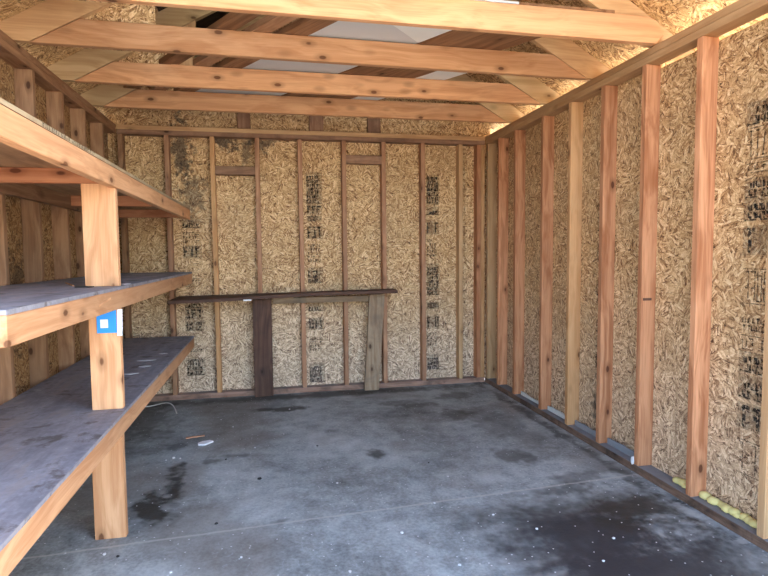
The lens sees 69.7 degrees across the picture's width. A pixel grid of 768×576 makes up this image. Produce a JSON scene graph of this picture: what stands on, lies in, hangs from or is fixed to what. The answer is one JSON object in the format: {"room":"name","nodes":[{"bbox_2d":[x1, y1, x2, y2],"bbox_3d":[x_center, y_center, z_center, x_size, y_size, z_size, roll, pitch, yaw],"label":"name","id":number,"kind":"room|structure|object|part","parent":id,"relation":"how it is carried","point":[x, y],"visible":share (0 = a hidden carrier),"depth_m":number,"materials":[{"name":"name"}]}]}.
{"room":"storage shed","nodes":[
{"label":"storage shed","id":0,"kind":"room"},
{"bbox_2d":[0,58,107,395],"bbox_3d":[-1.884,-0.059,2.589,0.013,2.328,4.326,-1,4,-12],"label":"wall","id":1,"kind":"structure","parent":0,"point":[7,91],"depth_m":3.01,"materials":[{"name":"beige wood"}]},
{"bbox_2d":[0,29,115,132],"bbox_3d":[-1.834,-1.181,2.476,0.089,0.076,4.225,-1,4,-12],"label":"plate","id":2,"kind":"object","parent":1,"relation":"attached to","point":[12,53],"visible":0.98,"depth_m":3.21,"materials":[{"name":"brown wood"}]},
{"bbox_2d":[156,6,229,27],"bbox_3d":[-0.745,-2.024,2.773,1.062,0.631,4.775,-1,4,-12],"label":"roof","id":3,"kind":"structure","parent":0,"point":[209,20],"depth_m":3.98,"materials":[{"name":"black"}]},
{"bbox_2d":[107,18,490,393],"bbox_3d":[-0.643,-0.766,5.005,3.413,3.396,0.013,-1,4,-12],"label":"wall","id":4,"kind":"structure","parent":0,"point":[144,155],"depth_m":5.01,"materials":[{"name":"beige wood"}]},
{"bbox_2d":[8,382,767,575],"bbox_3d":[-0.195,1.135,3.017,3.555,0.120,4.435,-1,4,-12],"label":"floor","id":5,"kind":"structure","parent":0,"point":[525,470],"depth_m":2.79,"materials":[{"name":"concrete"}]},
{"bbox_2d":[0,97,193,575],"bbox_3d":[-1.505,0.275,2.726,0.588,1.660,3.700,-1,4,-12],"label":"shelving unit","id":6,"kind":"object","parent":5,"relation":"on","point":[70,426],"depth_m":2.36,"materials":[{"name":"brown wood"}]},
{"bbox_3d":[-1.274,-0.005,2.348,0.078,0.005,0.022,0,4,3],"label":"metal strip","id":7,"kind":"part","parent":6,"relation":"part of","materials":[{"name":"black metal"}]},
{"bbox_3d":[-1.236,-0.230,2.410,0.136,0.444,0.038,-1,4,-12],"label":"post","id":8,"kind":"part","parent":6,"relation":"part of","materials":[{"name":"brown wood"}]},
{"bbox_3d":[-1.230,0.312,2.447,0.127,0.450,0.038,-1,4,-12],"label":"post","id":9,"kind":"part","parent":6,"relation":"part of","materials":[{"name":"brown wood"}]},
{"bbox_2d":[96,309,121,335],"bbox_3d":[-1.202,0.153,2.418,0.106,0.117,0.007,-1,4,-12],"label":"card","id":10,"kind":"object","parent":6,"relation":"attached to","point":[106,323],"visible":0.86,"depth_m":2.42,"materials":[{"name":"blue paper"}]},
{"bbox_3d":[-1.215,0.146,2.416,0.080,0.103,0.005,-1,4,-12],"label":"blue panel","id":11,"kind":"part","parent":10,"relation":"part of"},
{"bbox_3d":[-1.228,0.877,2.468,0.130,0.488,0.038,-1,4,-12],"label":"post","id":12,"kind":"part","parent":6,"relation":"part of","materials":[{"name":"brown wood"}]},
{"bbox_2d":[146,402,176,413],"bbox_3d":[-1.789,0.968,4.506,0.395,0.043,0.096,2,4,30],"label":"wire","id":13,"kind":"object","parent":5,"relation":"on","point":[164,402],"visible":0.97,"depth_m":4.56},
{"bbox_2d":[186,435,204,438],"bbox_3d":[-1.306,1.029,3.815,0.127,0.007,0.024,-2,4,-26],"label":"wood splinter","id":14,"kind":"object","parent":5,"relation":"on","point":[198,435],"visible":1,"depth_m":3.81,"materials":[{"name":"orange wood"}]},
{"bbox_2d":[150,388,254,401],"bbox_3d":[-1.555,0.949,4.786,0.847,0.045,0.260,-1,4,-12],"label":"plate","id":15,"kind":"object","parent":5,"relation":"on","point":[236,392],"depth_m":4.84,"materials":[{"name":"brown wood"}]},
{"bbox_2d":[117,134,132,337],"bbox_3d":[-2.186,-0.172,4.675,0.038,2.217,0.089,-1,4,-12],"label":"stud","id":16,"kind":"object","parent":15,"relation":"on","point":[120,138],"visible":0.58,"depth_m":4.63,"materials":[{"name":"brown wood"}]},
{"bbox_2d":[164,135,178,394],"bbox_3d":[-1.829,-0.181,4.747,0.040,2.217,0.089,-1,4,-12],"label":"stud","id":17,"kind":"object","parent":15,"relation":"on","point":[167,152],"visible":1,"depth_m":4.70,"materials":[{"name":"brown wood"}]},
{"bbox_2d":[209,137,222,392],"bbox_3d":[-1.468,-0.189,4.821,0.042,2.217,0.089,-1,4,-12],"label":"stud","id":18,"kind":"object","parent":15,"relation":"on","point":[211,139],"visible":1,"depth_m":4.78,"materials":[{"name":"brown wood"}]},
{"bbox_2d":[215,166,254,175],"bbox_3d":[-1.292,-1.018,4.801,0.340,0.073,0.075,-1,4,-12],"label":"block","id":19,"kind":"object","parent":18,"relation":"attached to","point":[219,170],"visible":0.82,"depth_m":4.77,"materials":[{"name":"brown wood"}]},
{"bbox_2d":[198,440,213,445],"bbox_3d":[-1.196,1.034,3.683,0.064,0.011,0.098,2,5,33],"label":"scrap","id":20,"kind":"object","parent":5,"relation":"on","point":[202,443],"visible":1,"depth_m":3.67,"materials":[{"name":"paper"}]},
{"bbox_2d":[167,288,397,396],"bbox_3d":[-0.836,0.495,4.824,1.935,0.927,0.236,-1,4,-12],"label":"shelf","id":21,"kind":"object","parent":5,"relation":"on","point":[261,303],"visible":1,"depth_m":4.86,"materials":[{"name":"brown wood"}]},
{"bbox_3d":[-1.066,0.529,4.862,0.163,0.860,0.038,-1,4,-12],"label":"leg","id":22,"kind":"part","parent":21,"relation":"part of","materials":[{"name":"brown wood"}]},
{"bbox_3d":[-0.562,0.103,4.946,0.852,0.053,0.033,-1,4,-12],"label":"bench rail","id":23,"kind":"part","parent":21,"relation":"part of","materials":[{"name":"brown wood"}]},
{"bbox_3d":[-0.088,0.494,5.050,0.196,0.886,0.038,-1,4,-12],"label":"leg","id":24,"kind":"part","parent":21,"relation":"part of","materials":[{"name":"brown wood"}]},
{"bbox_2d":[273,382,363,393],"bbox_3d":[-0.576,0.926,4.985,0.829,0.045,0.260,-1,4,-12],"label":"plate","id":25,"kind":"object","parent":5,"relation":"on","point":[294,389],"depth_m":5.04,"materials":[{"name":"brown wood"}]},
{"bbox_2d":[254,138,262,292],"bbox_3d":[-1.103,-0.197,4.895,0.040,2.217,0.089,-1,4,-12],"label":"stud","id":26,"kind":"object","parent":25,"relation":"on","point":[257,156],"visible":0.58,"depth_m":4.82,"materials":[{"name":"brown wood"}]},
{"bbox_2d":[297,139,306,387],"bbox_3d":[-0.739,-0.206,4.969,0.043,2.217,0.089,-1,4,-12],"label":"stud","id":27,"kind":"object","parent":25,"relation":"on","point":[299,141],"visible":1,"depth_m":4.92,"materials":[{"name":"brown wood"}]},
{"bbox_2d":[340,141,348,384],"bbox_3d":[-0.359,-0.214,5.047,0.038,2.217,0.089,-1,4,-12],"label":"stud","id":28,"kind":"object","parent":25,"relation":"on","point":[343,143],"visible":1,"depth_m":5.01,"materials":[{"name":"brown wood"}]},
{"bbox_2d":[379,376,484,387],"bbox_3d":[0.459,0.902,5.196,1.064,0.045,0.260,-1,4,-12],"label":"plate","id":29,"kind":"object","parent":5,"relation":"on","point":[466,379],"depth_m":5.25,"materials":[{"name":"brown wood"}]},
{"bbox_2d":[380,142,387,382],"bbox_3d":[-0.002,-0.223,5.119,0.040,2.217,0.089,-1,4,-12],"label":"stud","id":30,"kind":"object","parent":29,"relation":"on","point":[382,144],"visible":1,"depth_m":5.08,"materials":[{"name":"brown wood"}]},
{"bbox_2d":[346,155,381,164],"bbox_3d":[-0.189,-1.164,5.018,0.337,0.075,0.075,-1,4,-12],"label":"block","id":31,"kind":"object","parent":30,"relation":"attached to","point":[350,159],"visible":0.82,"depth_m":4.98,"materials":[{"name":"brown wood"}]},
{"bbox_2d":[419,143,426,380],"bbox_3d":[0.363,-0.231,5.194,0.043,2.217,0.089,-1,4,-12],"label":"stud","id":32,"kind":"object","parent":29,"relation":"on","point":[422,230],"visible":1,"depth_m":5.16,"materials":[{"name":"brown wood"}]},
{"bbox_2d":[456,144,462,378],"bbox_3d":[0.721,-0.239,5.267,0.038,2.217,0.089,-1,4,-12],"label":"stud","id":33,"kind":"object","parent":29,"relation":"on","point":[459,148],"visible":1,"depth_m":5.24,"materials":[{"name":"beige wood"}]},
{"bbox_2d":[116,124,484,145],"bbox_3d":[-0.639,-1.353,4.916,3.229,0.076,0.089,-1,4,-12],"label":"plate","id":34,"kind":"object","parent":33,"relation":"on","point":[126,130],"visible":0.92,"depth_m":4.85,"materials":[{"name":"brown wood"}]},
{"bbox_2d":[237,113,250,128],"bbox_3d":[-1.227,-1.716,4.798,0.112,0.672,0.039,-1,4,-12],"label":"stud","id":35,"kind":"object","parent":34,"relation":"on","point":[243,119],"visible":0.04,"depth_m":4.80,"materials":[{"name":"brown wood"}]},
{"bbox_2d":[309,116,323,130],"bbox_3d":[-0.612,-1.895,4.913,0.127,1.003,0.039,-1,4,-12],"label":"stud","id":36,"kind":"object","parent":34,"relation":"on","point":[315,122],"visible":0.02,"depth_m":4.92,"materials":[{"name":"brown wood"}]},
{"bbox_2d":[367,118,380,132],"bbox_3d":[-0.097,-1.757,5.027,0.120,0.703,0.039,-1,4,-12],"label":"stud","id":37,"kind":"object","parent":34,"relation":"on","point":[373,124],"visible":0.04,"depth_m":5.03,"materials":[{"name":"brown wood"}]},
{"bbox_2d":[473,145,480,377],"bbox_3d":[0.895,-0.243,5.302,0.038,2.217,0.089,-1,4,-12],"label":"stud","id":38,"kind":"object","parent":29,"relation":"on","point":[477,149],"visible":1,"depth_m":5.27,"materials":[{"name":"orange wood"}]},
{"bbox_2d":[480,145,484,376],"bbox_3d":[0.935,-0.244,5.310,0.038,2.217,0.089,-1,4,-12],"label":"stud","id":39,"kind":"object","parent":29,"relation":"on","point":[482,293],"visible":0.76,"depth_m":5.27,"materials":[{"name":"brown wood"}]},
{"bbox_2d":[485,377,767,551],"bbox_3d":[1.444,1.019,3.289,0.089,0.045,4.225,-1,4,-12],"label":"plate","id":40,"kind":"object","parent":5,"relation":"on","point":[652,474],"visible":0.72,"depth_m":3.02,"materials":[{"name":"brown wood"}]},
{"bbox_2d":[486,144,496,378],"bbox_3d":[1.019,-0.240,5.232,0.089,2.217,0.038,-1,4,-12],"label":"stud","id":41,"kind":"object","parent":40,"relation":"on","point":[491,194],"visible":1,"depth_m":5.21,"materials":[{"name":"beige wood"}]},
{"bbox_2d":[497,138,508,384],"bbox_3d":[1.071,-0.224,4.981,0.089,2.217,0.043,-1,4,-12],"label":"stud","id":42,"kind":"object","parent":40,"relation":"on","point":[503,143],"visible":1,"depth_m":4.96,"materials":[{"name":"orange wood"}]},
{"bbox_2d":[485,0,767,144],"bbox_3d":[1.422,-1.255,3.139,0.089,0.076,4.225,-1,4,-12],"label":"plate","id":43,"kind":"object","parent":42,"relation":"on","point":[739,13],"visible":0.91,"depth_m":2.93,"materials":[{"name":"beige wood"}]},
{"bbox_2d":[47,7,560,104],"bbox_3d":[-0.391,-1.718,3.731,4.080,1.329,0.050,-1,4,-12],"label":"roof truss","id":44,"kind":"object","parent":43,"relation":"on","point":[90,66],"visible":0.56,"depth_m":3.63,"materials":[{"name":"brown wood"}]},
{"bbox_3d":[-1.624,-1.539,3.503,0.565,0.492,0.011,-1,4,-12],"label":"gusset plate","id":45,"kind":"part","parent":44,"relation":"part of","materials":[{"name":"brown wood"}]},
{"bbox_2d":[281,2,614,98],"bbox_3d":[0.011,-1.468,3.754,0.442,0.018,2.955,-4,5,-43],"label":"plywood sheet","id":46,"kind":"object","parent":44,"relation":"on","point":[453,38],"visible":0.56,"depth_m":3.22,"materials":[{"name":"brown wood"}]},
{"bbox_2d":[0,0,609,79],"bbox_3d":[-0.266,-1.678,3.121,4.080,1.329,0.051,-1,4,-13],"label":"roof truss","id":47,"kind":"object","parent":43,"relation":"on","point":[59,23],"visible":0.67,"depth_m":3.03,"materials":[{"name":"brown wood"}]},
{"bbox_2d":[0,0,157,116],"bbox_3d":[-1.750,-1.405,2.607,0.995,0.584,4.775,-1,4,-12],"label":"roof eave","id":48,"kind":"object","parent":47,"relation":"on","point":[47,55],"depth_m":3.24},
{"bbox_3d":[-1.496,-1.499,2.875,0.565,0.492,0.011,-1,4,-13],"label":"gusset plate","id":49,"kind":"part","parent":47,"relation":"part of","materials":[{"name":"brown wood"}]},
{"bbox_2d":[123,12,260,88],"bbox_3d":[-1.439,-1.453,3.601,0.094,0.036,2.410,-4,5,-43],"label":"board","id":50,"kind":"object","parent":47,"relation":"on","point":[232,20],"visible":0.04,"depth_m":2.95,"materials":[{"name":"brown wood"}]},
{"bbox_2d":[149,15,297,89],"bbox_3d":[-1.213,-1.455,3.596,0.094,0.036,2.527,-4,5,-43],"label":"board","id":51,"kind":"object","parent":47,"relation":"on","point":[269,23],"visible":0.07,"depth_m":2.99,"materials":[{"name":"brown wood"}]},
{"bbox_2d":[174,18,336,91],"bbox_3d":[-0.954,-1.455,3.557,0.119,0.036,2.755,-4,5,-43],"label":"board","id":52,"kind":"object","parent":47,"relation":"on","point":[302,26],"visible":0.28,"depth_m":3.04,"materials":[{"name":"brown wood"}]},
{"bbox_2d":[195,0,518,95],"bbox_3d":[-0.547,-1.458,3.620,0.542,0.012,2.970,-4,5,-43],"label":"sheet","id":53,"kind":"object","parent":47,"relation":"on","point":[339,29],"visible":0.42,"depth_m":3.17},
{"bbox_2d":[77,0,694,63],"bbox_3d":[-0.150,-1.642,2.552,4.080,1.329,0.077,-1,4,-12],"label":"roof truss","id":54,"kind":"object","parent":43,"relation":"on","point":[629,24],"visible":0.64,"depth_m":2.66,"materials":[{"name":"brown wood"}]},
{"bbox_3d":[-1.378,-1.462,2.300,0.565,0.492,0.011,-1,4,-12],"label":"gusset plate","id":55,"kind":"part","parent":54,"relation":"part of","materials":[{"name":"brown wood"}]},
{"bbox_2d":[393,0,493,42],"bbox_3d":[0.238,-1.402,2.817,0.482,0.006,0.620,-4,5,-43],"label":"white offcut","id":56,"kind":"object","parent":54,"relation":"on","point":[419,34],"visible":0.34,"depth_m":3.04,"materials":[{"name":"white"}]},
{"bbox_2d":[512,130,525,393],"bbox_3d":[1.138,-0.202,4.650,0.089,2.217,0.039,-1,4,-12],"label":"stud","id":57,"kind":"object","parent":40,"relation":"on","point":[519,135],"visible":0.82,"depth_m":4.63,"materials":[{"name":"orange wood"}]},
{"bbox_2d":[521,391,537,403],"bbox_3d":[1.205,0.902,4.504,0.012,0.032,0.370,-1,4,-12],"label":"scrap","id":58,"kind":"object","parent":40,"relation":"on","point":[524,394],"visible":0.74,"depth_m":4.54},
{"bbox_2d":[538,116,554,409],"bbox_3d":[1.233,-0.173,4.189,0.089,2.217,0.042,-1,4,-12],"label":"stud","id":59,"kind":"object","parent":40,"relation":"on","point":[547,122],"visible":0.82,"depth_m":4.17,"materials":[{"name":"orange wood"}]},
{"bbox_2d":[547,406,564,418],"bbox_3d":[1.292,0.926,4.083,0.012,0.037,0.310,-1,4,-12],"label":"scrap","id":60,"kind":"object","parent":40,"relation":"on","point":[557,412],"visible":0.71,"depth_m":4.10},
{"bbox_2d":[565,102,583,424],"bbox_3d":[1.311,-0.148,3.808,0.089,2.217,0.042,-1,4,-12],"label":"stud","id":61,"kind":"object","parent":40,"relation":"on","point":[575,137],"visible":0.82,"depth_m":3.79,"materials":[{"name":"brown wood"}]},
{"bbox_2d":[575,420,595,436],"bbox_3d":[1.370,0.943,3.701,0.012,0.052,0.310,-1,4,-12],"label":"scrap","id":62,"kind":"object","parent":40,"relation":"on","point":[582,426],"visible":0.7,"depth_m":3.72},
{"bbox_2d":[596,85,617,442],"bbox_3d":[1.387,-0.125,3.438,0.089,2.217,0.039,-1,4,-12],"label":"stud","id":63,"kind":"object","parent":40,"relation":"on","point":[609,94],"visible":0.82,"depth_m":3.42,"materials":[{"name":"orange wood"}]},
{"bbox_2d":[607,438,633,456],"bbox_3d":[1.445,0.971,3.335,0.012,0.043,0.300,-1,4,-12],"label":"scrap","id":64,"kind":"object","parent":40,"relation":"on","point":[620,447],"visible":0.74,"depth_m":3.35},
{"bbox_2d":[634,64,660,465],"bbox_3d":[1.463,-0.101,3.066,0.089,2.217,0.039,-1,4,-12],"label":"stud","id":65,"kind":"object","parent":40,"relation":"on","point":[651,74],"visible":1,"depth_m":3.05,"materials":[{"name":"orange wood"}]},
{"bbox_2d":[672,477,685,488],"bbox_3d":[1.551,1.006,2.840,0.057,0.037,0.151,-1,4,-12],"label":"bead","id":66,"kind":"object","parent":40,"relation":"on","point":[682,482],"visible":0.58,"depth_m":2.85},
{"bbox_2d":[686,36,718,496],"bbox_3d":[1.543,-0.076,2.677,0.089,2.217,0.041,-1,4,-12],"label":"stud","id":67,"kind":"object","parent":40,"relation":"on","point":[707,46],"visible":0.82,"depth_m":2.66,"materials":[{"name":"orange wood"}]},
{"bbox_2d":[699,491,756,527],"bbox_3d":[1.606,1.025,2.558,0.062,0.036,0.362,-1,4,-12],"label":"bead","id":68,"kind":"object","parent":40,"relation":"on","point":[735,512],"visible":0.88,"depth_m":2.54},
{"bbox_2d":[757,244,767,538],"bbox_3d":[1.626,-0.050,2.271,0.089,2.217,0.042,-1,4,-12],"label":"stud","id":69,"kind":"object","parent":40,"relation":"on","point":[762,511],"visible":1,"depth_m":2.31,"materials":[{"name":"beige wood"}]},
{"bbox_3d":[-1.813,1.094,2.626,0.089,0.045,4.225,-1,4,-12],"label":"plate","id":70,"kind":"object","parent":5,"relation":"on","visible":0},
{"bbox_2d":[0,194,15,404],"bbox_3d":[-1.838,-0.040,2.623,0.089,2.217,0.038,-1,4,-12],"label":"stud","id":71,"kind":"object","parent":70,"relation":"on","point":[7,370],"visible":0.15,"depth_m":2.63,"materials":[{"name":"brown wood"}]},
{"bbox_2d":[13,68,49,387],"bbox_3d":[-1.923,-0.067,3.034,0.089,2.217,0.038,-1,4,-12],"label":"stud","id":72,"kind":"object","parent":70,"relation":"on","point":[24,79],"visible":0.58,"depth_m":3.00,"materials":[{"name":"brown wood"}]},
{"bbox_2d":[45,91,75,371],"bbox_3d":[-2.008,-0.093,3.450,0.089,2.217,0.038,-1,4,-12],"label":"stud","id":73,"kind":"object","parent":70,"relation":"on","point":[54,100],"visible":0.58,"depth_m":3.42,"materials":[{"name":"brown wood"}]},
{"bbox_2d":[69,108,89,359],"bbox_3d":[-2.090,-0.119,3.850,0.089,2.217,0.038,-1,4,-12],"label":"stud","id":74,"kind":"object","parent":70,"relation":"on","point":[77,116],"visible":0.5,"depth_m":3.81,"materials":[{"name":"brown wood"}]},
{"bbox_2d":[89,123,104,157],"bbox_3d":[-2.174,-0.145,4.261,0.089,2.217,0.038,-1,4,-12],"label":"stud","id":75,"kind":"object","parent":70,"relation":"on","point":[96,129],"visible":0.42,"depth_m":4.18,"materials":[{"name":"brown wood"}]},
{"bbox_2d":[449,0,767,133],"bbox_3d":[1.329,-1.465,3.234,0.960,0.564,4.775,-1,4,-12],"label":"ceiling","id":76,"kind":"structure","parent":0,"point":[675,16],"depth_m":3.21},
{"bbox_2d":[496,18,767,519],"bbox_3d":[1.474,-0.135,3.266,0.013,2.326,4.312,-1,4,-12],"label":"wall","id":77,"kind":"structure","parent":0,"point":[740,235],"depth_m":2.93,"materials":[{"name":"beige wood"}]},
{"bbox_2d":[80,15,524,122],"bbox_3d":[-0.510,-1.755,4.314,4.080,1.329,0.050,-1,4,-12],"label":"roof truss","id":78,"kind":"object","parent":77,"relation":"on","point":[102,95],"visible":0.42,"depth_m":4.27,"materials":[{"name":"brown wood"}]},
{"bbox_3d":[-1.745,-1.577,4.091,0.565,0.492,0.011,-1,4,-12],"label":"gusset plate","id":79,"kind":"part","parent":78,"relation":"part of","materials":[{"name":"brown wood"}]},
{"bbox_2d":[352,71,465,99],"bbox_3d":[0.144,-1.488,4.077,0.179,0.012,1.874,-4,5,-43],"label":"sheet","id":80,"kind":"object","parent":78,"relation":"on","point":[438,75],"visible":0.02,"depth_m":3.83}
]}

